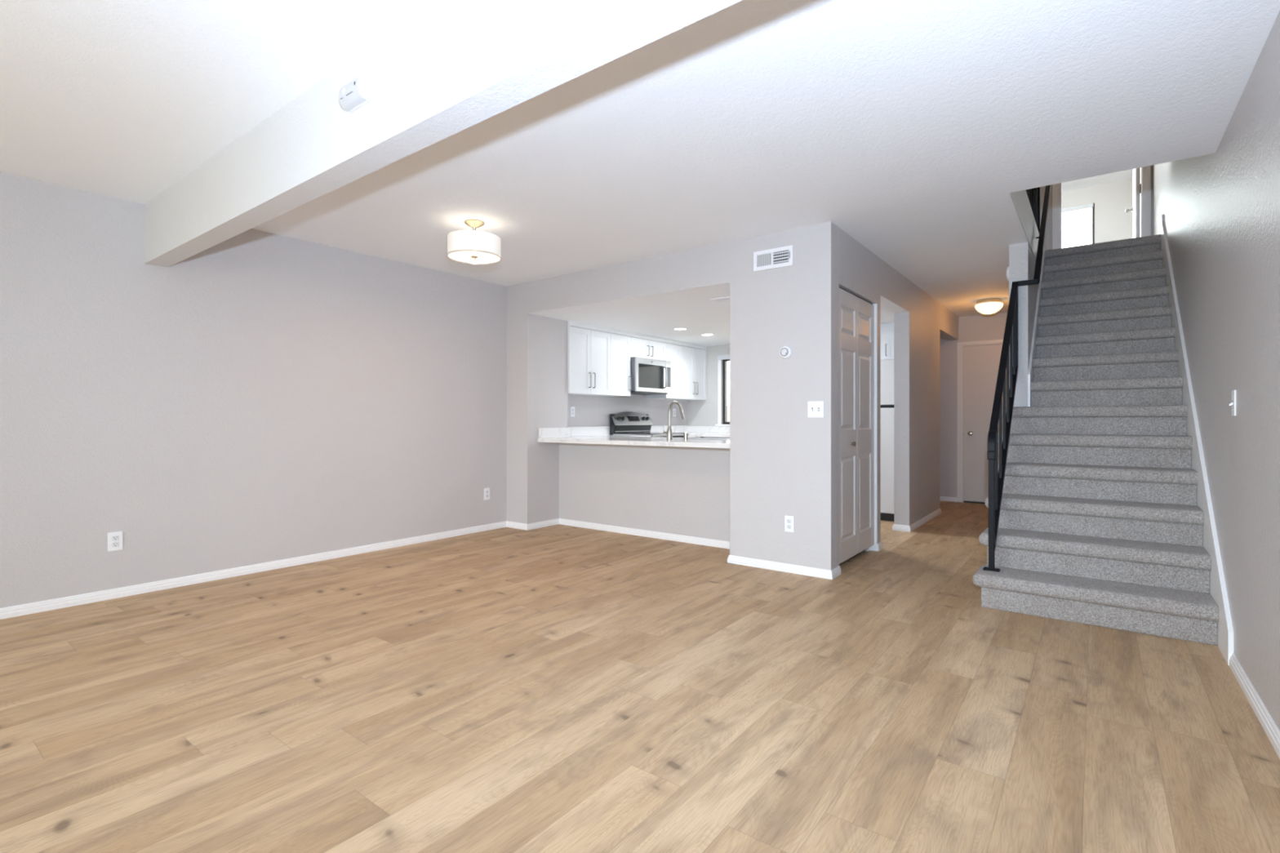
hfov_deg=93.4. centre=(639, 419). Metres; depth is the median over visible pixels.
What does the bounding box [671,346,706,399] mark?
upper cabinet
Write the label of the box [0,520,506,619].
baseboard
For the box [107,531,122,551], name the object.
wall outlet
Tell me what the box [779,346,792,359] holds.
thermostat
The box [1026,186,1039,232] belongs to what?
guard rail
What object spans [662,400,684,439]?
kitchen faucet
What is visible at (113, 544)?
receptacle
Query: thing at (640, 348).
upper cabinet
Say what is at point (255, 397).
wall
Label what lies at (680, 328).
recessed light
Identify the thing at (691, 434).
countertop
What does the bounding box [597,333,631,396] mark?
upper cabinet
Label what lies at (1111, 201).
wall
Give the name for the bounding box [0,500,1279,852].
floor
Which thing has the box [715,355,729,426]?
window
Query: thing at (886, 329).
upper cabinet
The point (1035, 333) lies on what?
trim
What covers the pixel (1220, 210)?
wall
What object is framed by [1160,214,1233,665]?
trim
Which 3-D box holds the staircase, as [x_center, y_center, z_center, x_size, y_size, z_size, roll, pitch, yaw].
[3.399,-0.290,4.589,1.040,2.757,3.532,0,0,37]
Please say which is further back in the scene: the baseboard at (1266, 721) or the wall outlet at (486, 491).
the wall outlet at (486, 491)
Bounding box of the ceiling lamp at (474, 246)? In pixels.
[447,219,501,264]
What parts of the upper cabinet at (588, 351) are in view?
door, handle, door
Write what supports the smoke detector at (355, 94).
attached to the beam
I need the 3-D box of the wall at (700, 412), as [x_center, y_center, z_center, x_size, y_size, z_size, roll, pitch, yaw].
[2.010,-0.131,7.924,3.200,2.440,0.130,0,0,37]
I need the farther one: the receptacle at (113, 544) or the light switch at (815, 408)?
the light switch at (815, 408)
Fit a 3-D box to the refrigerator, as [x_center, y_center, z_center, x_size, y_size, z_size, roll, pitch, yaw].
[2.681,0.224,6.822,0.740,1.729,0.761,0,0,37]
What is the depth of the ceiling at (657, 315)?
5.97 m
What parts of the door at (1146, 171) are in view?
knob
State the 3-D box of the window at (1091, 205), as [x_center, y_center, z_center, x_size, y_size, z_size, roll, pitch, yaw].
[7.379,-3.211,11.131,1.607,1.200,0.120,0,0,37]
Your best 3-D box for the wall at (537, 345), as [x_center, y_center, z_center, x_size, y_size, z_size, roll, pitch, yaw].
[-0.164,-0.131,5.582,2.551,2.440,0.567,0,0,37]
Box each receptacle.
[111,535,119,540]
[111,542,119,546]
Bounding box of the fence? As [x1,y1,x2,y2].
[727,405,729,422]
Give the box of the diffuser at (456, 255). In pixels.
[448,250,499,262]
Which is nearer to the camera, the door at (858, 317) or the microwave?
the door at (858, 317)
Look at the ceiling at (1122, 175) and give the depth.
10.39 m
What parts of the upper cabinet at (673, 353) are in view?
door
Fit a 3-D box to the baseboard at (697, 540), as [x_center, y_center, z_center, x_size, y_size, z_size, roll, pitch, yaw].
[0.109,1.059,5.287,3.344,0.058,0.454,0,0,37]
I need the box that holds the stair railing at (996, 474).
[982,185,1050,572]
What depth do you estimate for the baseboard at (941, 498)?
8.02 m
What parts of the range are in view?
control panel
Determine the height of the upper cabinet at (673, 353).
0.714 m
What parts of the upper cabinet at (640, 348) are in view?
door, door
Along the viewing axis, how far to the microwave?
7.42 m
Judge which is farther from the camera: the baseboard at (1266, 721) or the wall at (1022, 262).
the wall at (1022, 262)
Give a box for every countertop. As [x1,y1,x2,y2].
[537,432,729,448]
[687,432,729,437]
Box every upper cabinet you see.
[567,325,610,395]
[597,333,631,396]
[631,337,666,360]
[645,343,681,399]
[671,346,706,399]
[880,322,893,359]
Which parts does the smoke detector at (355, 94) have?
plate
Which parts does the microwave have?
handle, control panel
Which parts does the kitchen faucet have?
spout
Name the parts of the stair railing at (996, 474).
plate, newel post, handrail, rail, post, handrail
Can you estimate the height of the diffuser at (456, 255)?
0.013 m
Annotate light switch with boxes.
[807,400,823,417]
[1228,390,1235,416]
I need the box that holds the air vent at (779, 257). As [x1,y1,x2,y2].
[753,244,792,271]
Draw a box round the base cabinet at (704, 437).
[702,436,729,438]
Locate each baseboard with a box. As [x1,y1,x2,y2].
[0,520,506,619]
[506,518,840,579]
[877,507,941,551]
[939,496,956,502]
[1229,653,1279,758]
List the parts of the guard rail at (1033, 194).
post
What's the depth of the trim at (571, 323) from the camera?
7.24 m
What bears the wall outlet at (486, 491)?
attached to the wall at (255, 397)
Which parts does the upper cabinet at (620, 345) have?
door, handle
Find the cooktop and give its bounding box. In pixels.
[613,431,688,436]
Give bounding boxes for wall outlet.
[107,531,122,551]
[484,488,489,500]
[570,406,574,417]
[672,408,675,416]
[784,515,794,532]
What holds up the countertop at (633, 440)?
on the base cabinet
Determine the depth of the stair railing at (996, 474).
4.03 m
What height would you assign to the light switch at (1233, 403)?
0.114 m
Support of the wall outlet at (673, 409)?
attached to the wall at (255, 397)
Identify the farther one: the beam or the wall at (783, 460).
the wall at (783, 460)
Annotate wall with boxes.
[0,171,687,608]
[506,241,729,524]
[559,443,729,542]
[687,344,729,438]
[729,221,958,570]
[939,312,1007,502]
[1008,189,1044,406]
[1040,164,1153,250]
[1062,179,1131,243]
[1131,10,1279,730]
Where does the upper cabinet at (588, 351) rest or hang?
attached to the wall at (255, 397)
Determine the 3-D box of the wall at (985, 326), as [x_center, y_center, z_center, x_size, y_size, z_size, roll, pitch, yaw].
[4.097,-0.131,7.306,3.236,2.440,1.400,0,0,37]
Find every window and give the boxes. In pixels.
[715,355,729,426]
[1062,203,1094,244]
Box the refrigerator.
[880,359,893,521]
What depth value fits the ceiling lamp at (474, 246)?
4.03 m
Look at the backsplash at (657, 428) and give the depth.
8.55 m
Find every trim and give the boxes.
[567,320,706,350]
[1027,250,1044,406]
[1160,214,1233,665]
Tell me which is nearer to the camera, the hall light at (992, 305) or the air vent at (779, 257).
the air vent at (779, 257)
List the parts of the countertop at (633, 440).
air gap cap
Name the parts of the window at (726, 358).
casing, sill, blind rail, frame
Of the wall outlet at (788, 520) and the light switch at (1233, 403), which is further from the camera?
the wall outlet at (788, 520)
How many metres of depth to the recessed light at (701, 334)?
7.41 m
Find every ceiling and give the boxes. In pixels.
[0,0,1279,316]
[529,282,908,346]
[1062,168,1132,191]
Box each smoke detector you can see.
[338,74,370,111]
[1006,266,1008,281]
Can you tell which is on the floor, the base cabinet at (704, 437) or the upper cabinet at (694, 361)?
the base cabinet at (704, 437)
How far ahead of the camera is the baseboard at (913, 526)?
5.96 m
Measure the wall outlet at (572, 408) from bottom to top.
0.115 m
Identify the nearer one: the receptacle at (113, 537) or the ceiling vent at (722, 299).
the receptacle at (113, 537)
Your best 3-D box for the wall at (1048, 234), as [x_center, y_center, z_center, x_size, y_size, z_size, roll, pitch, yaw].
[4.610,-2.888,7.032,2.086,2.440,0.120,0,0,37]
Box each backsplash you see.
[538,426,609,438]
[650,425,729,432]
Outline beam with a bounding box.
[144,0,742,267]
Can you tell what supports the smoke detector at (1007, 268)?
attached to the wall at (1022, 262)
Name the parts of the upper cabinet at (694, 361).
door, door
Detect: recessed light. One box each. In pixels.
[673,327,687,330]
[700,333,714,335]
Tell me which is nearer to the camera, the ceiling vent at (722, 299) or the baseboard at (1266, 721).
the baseboard at (1266, 721)
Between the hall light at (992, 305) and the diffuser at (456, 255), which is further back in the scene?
the hall light at (992, 305)
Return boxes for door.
[839,287,877,564]
[956,339,1006,503]
[1052,165,1151,249]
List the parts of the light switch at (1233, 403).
plate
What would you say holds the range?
on the floor
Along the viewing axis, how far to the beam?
2.05 m
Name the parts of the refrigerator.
fridge door, freezer door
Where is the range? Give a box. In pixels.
[609,411,688,437]
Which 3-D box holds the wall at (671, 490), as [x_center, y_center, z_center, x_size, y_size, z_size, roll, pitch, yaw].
[0.090,0.660,5.665,2.245,0.858,0.128,0,0,37]
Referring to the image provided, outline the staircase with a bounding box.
[972,234,1218,645]
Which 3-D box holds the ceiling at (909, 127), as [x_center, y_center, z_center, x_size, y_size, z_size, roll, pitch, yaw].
[0.001,-1.500,3.570,5.500,0.297,12.300,0,0,37]
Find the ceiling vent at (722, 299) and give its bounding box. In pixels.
[710,296,729,302]
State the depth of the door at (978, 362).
7.85 m
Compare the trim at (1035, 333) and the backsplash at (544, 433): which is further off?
the backsplash at (544, 433)
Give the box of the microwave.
[631,356,671,395]
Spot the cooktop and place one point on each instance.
(645, 433)
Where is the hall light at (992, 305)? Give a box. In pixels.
[974,297,1003,314]

